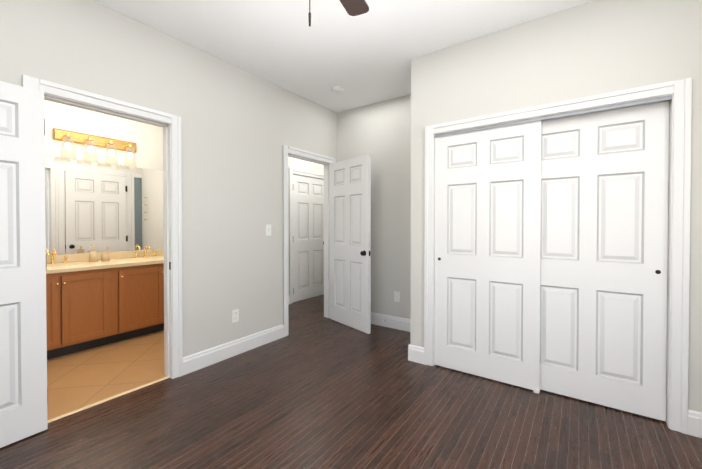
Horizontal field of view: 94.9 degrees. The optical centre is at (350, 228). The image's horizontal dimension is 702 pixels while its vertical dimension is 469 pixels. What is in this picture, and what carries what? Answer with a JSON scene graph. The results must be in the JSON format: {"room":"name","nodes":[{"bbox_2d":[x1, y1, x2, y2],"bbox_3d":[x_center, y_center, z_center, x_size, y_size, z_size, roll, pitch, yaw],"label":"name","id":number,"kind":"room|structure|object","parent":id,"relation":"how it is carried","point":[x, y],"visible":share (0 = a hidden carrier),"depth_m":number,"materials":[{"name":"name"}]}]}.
{"room":"empty bedroom","nodes":[
{"label":"empty bedroom","id":0,"kind":"room"},
{"bbox_2d":[44,100,163,255],"bbox_3d":[-3.068,-0.165,3.377,0.120,2.690,3.000,0,1,35],"label":"wall","id":1,"kind":"structure","parent":0,"point":[147,139],"depth_m":3.64,"materials":[{"name":"white paint"}]},
{"bbox_2d":[53,128,136,168],"bbox_3d":[-2.759,-0.863,3.548,0.175,0.318,0.750,0,1,35],"label":"sconce","id":2,"kind":"object","parent":1,"relation":"attached to","point":[71,137],"visible":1,"depth_m":3.51,"materials":[{"name":"gold metal"}]},
{"bbox_2d":[45,156,163,254],"bbox_3d":[-2.831,-0.232,3.601,0.005,1.002,1.960,0,1,35],"label":"vanity mirror","id":3,"kind":"object","parent":1,"relation":"attached to","point":[99,207],"visible":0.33,"depth_m":3.62,"materials":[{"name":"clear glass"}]},
{"bbox_2d":[46,249,163,264],"bbox_3d":[-2.825,0.314,3.602,0.020,0.083,2.020,0,1,35],"label":"backsplash","id":4,"kind":"structure","parent":1,"relation":"attached to","point":[50,260],"depth_m":3.49,"materials":[{"name":"beige stone"}]},
{"bbox_2d":[47,330,165,419],"bbox_3d":[-2.370,1.216,2.873,1.860,0.060,2.960,0,1,35],"label":"floor","id":5,"kind":"structure","parent":0,"point":[79,379],"depth_m":2.67,"materials":[{"name":"beige tile"}]},
{"bbox_2d":[46,261,163,359],"bbox_3d":[-2.585,0.788,3.437,0.608,0.783,2.000,0,1,35],"label":"bathroom vanity","id":6,"kind":"object","parent":5,"relation":"on","point":[94,298],"depth_m":3.17,"materials":[{"name":"brown wood"}]},
{"bbox_2d":[46,257,163,272],"bbox_3d":[-2.593,0.377,3.439,0.588,0.039,2.020,0,1,35],"label":"countertop","id":7,"kind":"structure","parent":6,"relation":"on","point":[58,266],"depth_m":3.31,"materials":[{"name":"beige stone"}]},
{"bbox_2d":[0,0,336,356],"bbox_3d":[-1.055,-0.162,3.138,0.120,2.690,5.940,0,1,35],"label":"wall","id":8,"kind":"structure","parent":0,"point":[240,127],"depth_m":2.77,"materials":[{"name":"white paint"}]},
{"bbox_2d":[0,81,47,447],"bbox_3d":[-2.005,0.200,1.598,0.138,1.985,0.751,0,1,32],"label":"bathroom door","id":9,"kind":"structure","parent":8,"relation":"in","point":[23,368],"depth_m":1.81,"materials":[{"name":"white wood"}]},
{"bbox_2d":[22,74,182,378],"bbox_3d":[-1.671,0.154,2.257,0.141,2.077,0.899,0,1,35],"label":"door frame","id":10,"kind":"structure","parent":8,"relation":"attached to","point":[64,91],"depth_m":2.54,"materials":[{"name":"white wood"}]},
{"bbox_2d":[48,377,169,422],"bbox_3d":[-1.667,1.190,2.267,0.032,0.006,0.745,0,1,35],"label":"threshold","id":11,"kind":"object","parent":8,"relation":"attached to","point":[99,402],"depth_m":2.22,"materials":[{"name":"beige stone"}]},
{"bbox_2d":[183,324,283,374],"bbox_3d":[-1.048,1.114,3.046,0.016,0.140,1.091,0,1,35],"label":"baseboard","id":12,"kind":"structure","parent":8,"relation":"attached to","point":[204,358],"depth_m":2.95,"materials":[{"name":"white wood"}]},
{"bbox_2d":[232,309,238,322],"bbox_3d":[-1.079,0.818,3.006,0.007,0.116,0.072,0,1,35],"label":"electrical outlet","id":13,"kind":"object","parent":8,"relation":"attached to","point":[235,315],"visible":1,"depth_m":3.00,"materials":[{"name":"white plastic"}]},
{"bbox_2d":[266,225,270,235],"bbox_3d":[-0.847,0.021,3.317,0.015,0.116,0.072,0,1,35],"label":"light switch","id":14,"kind":"object","parent":8,"relation":"attached to","point":[268,230],"visible":1,"depth_m":3.32,"materials":[{"name":"white plastic"}]},
{"bbox_2d":[283,145,335,336],"bbox_3d":[-0.515,0.136,3.886,0.141,2.077,0.914,0,1,35],"label":"door frame","id":15,"kind":"structure","parent":8,"relation":"attached to","point":[300,152],"depth_m":3.69,"materials":[{"name":"white wood"}]},
{"bbox_2d":[329,154,370,333],"bbox_3d":[-0.033,0.174,3.861,0.138,1.985,0.766,-1,1,-39],"label":"bedroom door","id":16,"kind":"structure","parent":8,"relation":"in","point":[350,242],"depth_m":3.80,"materials":[{"name":"white wood"}]},
{"bbox_2d":[288,157,323,294],"bbox_3d":[-0.858,-0.185,5.144,0.120,2.690,2.440,0,1,35],"label":"wall","id":17,"kind":"structure","parent":0,"point":[300,164],"depth_m":5.09,"materials":[{"name":"white paint"}]},
{"bbox_2d":[289,168,323,303],"bbox_3d":[-0.656,0.119,5.311,0.020,2.077,0.974,0,1,35],"label":"door frame","id":18,"kind":"structure","parent":17,"relation":"attached to","point":[304,173],"depth_m":4.95,"materials":[{"name":"white wood"}]},
{"bbox_2d":[293,175,323,301],"bbox_3d":[-0.684,0.157,5.324,0.138,1.985,0.826,0,1,35],"label":"door","id":19,"kind":"structure","parent":17,"relation":"in","point":[308,237],"depth_m":5.27,"materials":[{"name":"white wood"}]},
{"bbox_2d":[93,0,592,112],"bbox_3d":[-0.281,-1.541,2.573,5.580,0.080,5.940,0,1,35],"label":"ceiling","id":20,"kind":"structure","parent":0,"point":[364,59],"depth_m":2.47,"materials":[{"name":"white paint"}]},
{"bbox_2d":[332,86,343,93],"bbox_3d":[-0.140,-1.492,3.491,0.136,0.038,0.136,0,1,35],"label":"smoke detector","id":21,"kind":"object","parent":20,"relation":"attached to","point":[338,89],"visible":1,"depth_m":3.46,"materials":[{"name":"white plastic"}]},
{"bbox_2d":[308,0,368,25],"bbox_3d":[-0.207,-1.130,1.283,1.166,0.712,1.184,0,1,35],"label":"ceiling fan","id":22,"kind":"object","parent":20,"relation":"hanging from","point":[355,7],"visible":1,"depth_m":1.75,"materials":[{"name":"brown wood"}]},
{"bbox_2d":[0,294,701,468],"bbox_3d":[0.037,1.221,2.378,4.800,0.060,5.940,0,1,35],"label":"floor","id":23,"kind":"structure","parent":0,"point":[315,388],"depth_m":1.98,"materials":[{"name":"brown wood"}]},
{"bbox_2d":[337,94,410,318],"bbox_3d":[1.351,-0.164,3.246,3.680,2.690,0.120,0,1,35],"label":"wall","id":24,"kind":"structure","parent":0,"point":[380,132],"depth_m":3.82,"materials":[{"name":"white paint"}]},
{"bbox_2d":[371,312,409,331],"bbox_3d":[0.375,1.104,3.869,1.385,0.140,0.016,0,1,35],"label":"baseboard","id":25,"kind":"structure","parent":24,"relation":"attached to","point":[398,323],"depth_m":3.79,"materials":[{"name":"white wood"}]},
{"bbox_2d":[394,291,399,301],"bbox_3d":[0.535,0.801,3.757,0.072,0.116,0.007,0,1,35],"label":"electrical outlet","id":26,"kind":"object","parent":24,"relation":"attached to","point":[396,296],"visible":1,"depth_m":3.75,"materials":[{"name":"white plastic"}]},
{"bbox_2d":[410,0,701,412],"bbox_3d":[1.504,-0.152,2.266,2.295,2.690,0.120,0,1,35],"label":"wall","id":27,"kind":"structure","parent":0,"point":[593,47],"depth_m":2.20,"materials":[{"name":"white paint"}]},
{"bbox_2d":[408,344,423,363],"bbox_3d":[0.579,1.116,2.854,0.154,0.140,0.016,0,1,35],"label":"baseboard","id":28,"kind":"structure","parent":27,"relation":"attached to","point":[415,353],"depth_m":2.85,"materials":[{"name":"white wood"}]},
{"bbox_2d":[434,120,541,390],"bbox_3d":[1.048,0.198,2.555,0.785,1.962,0.035,0,1,35],"label":"closet door","id":29,"kind":"structure","parent":27,"relation":"in","point":[487,245],"depth_m":2.52,"materials":[{"name":"white wood"}]},
{"bbox_2d":[434,95,671,137],"bbox_3d":[1.334,-0.782,2.369,1.460,0.024,0.094,0,1,35],"label":"track rail","id":30,"kind":"object","parent":27,"relation":"attached to","point":[636,103],"visible":0.88,"depth_m":2.21,"materials":[{"name":"silver metal"}]},
{"bbox_2d":[424,77,691,433],"bbox_3d":[1.339,0.189,2.387,1.500,2.005,0.122,0,1,35],"label":"door frame","id":31,"kind":"structure","parent":27,"relation":"attached to","point":[669,272],"depth_m":1.95,"materials":[{"name":"white wood"}]},
{"bbox_2d":[540,100,668,420],"bbox_3d":[1.619,0.202,2.204,0.785,1.962,0.035,0,1,35],"label":"closet door","id":32,"kind":"structure","parent":27,"relation":"in","point":[604,254],"depth_m":2.13,"materials":[{"name":"white wood"}]},
{"bbox_2d":[688,410,701,437],"bbox_3d":[2.131,1.128,1.753,0.423,0.140,0.016,0,1,35],"label":"baseboard","id":33,"kind":"structure","parent":27,"relation":"attached to","point":[695,423],"depth_m":1.85,"materials":[{"name":"white wood"}]}
]}

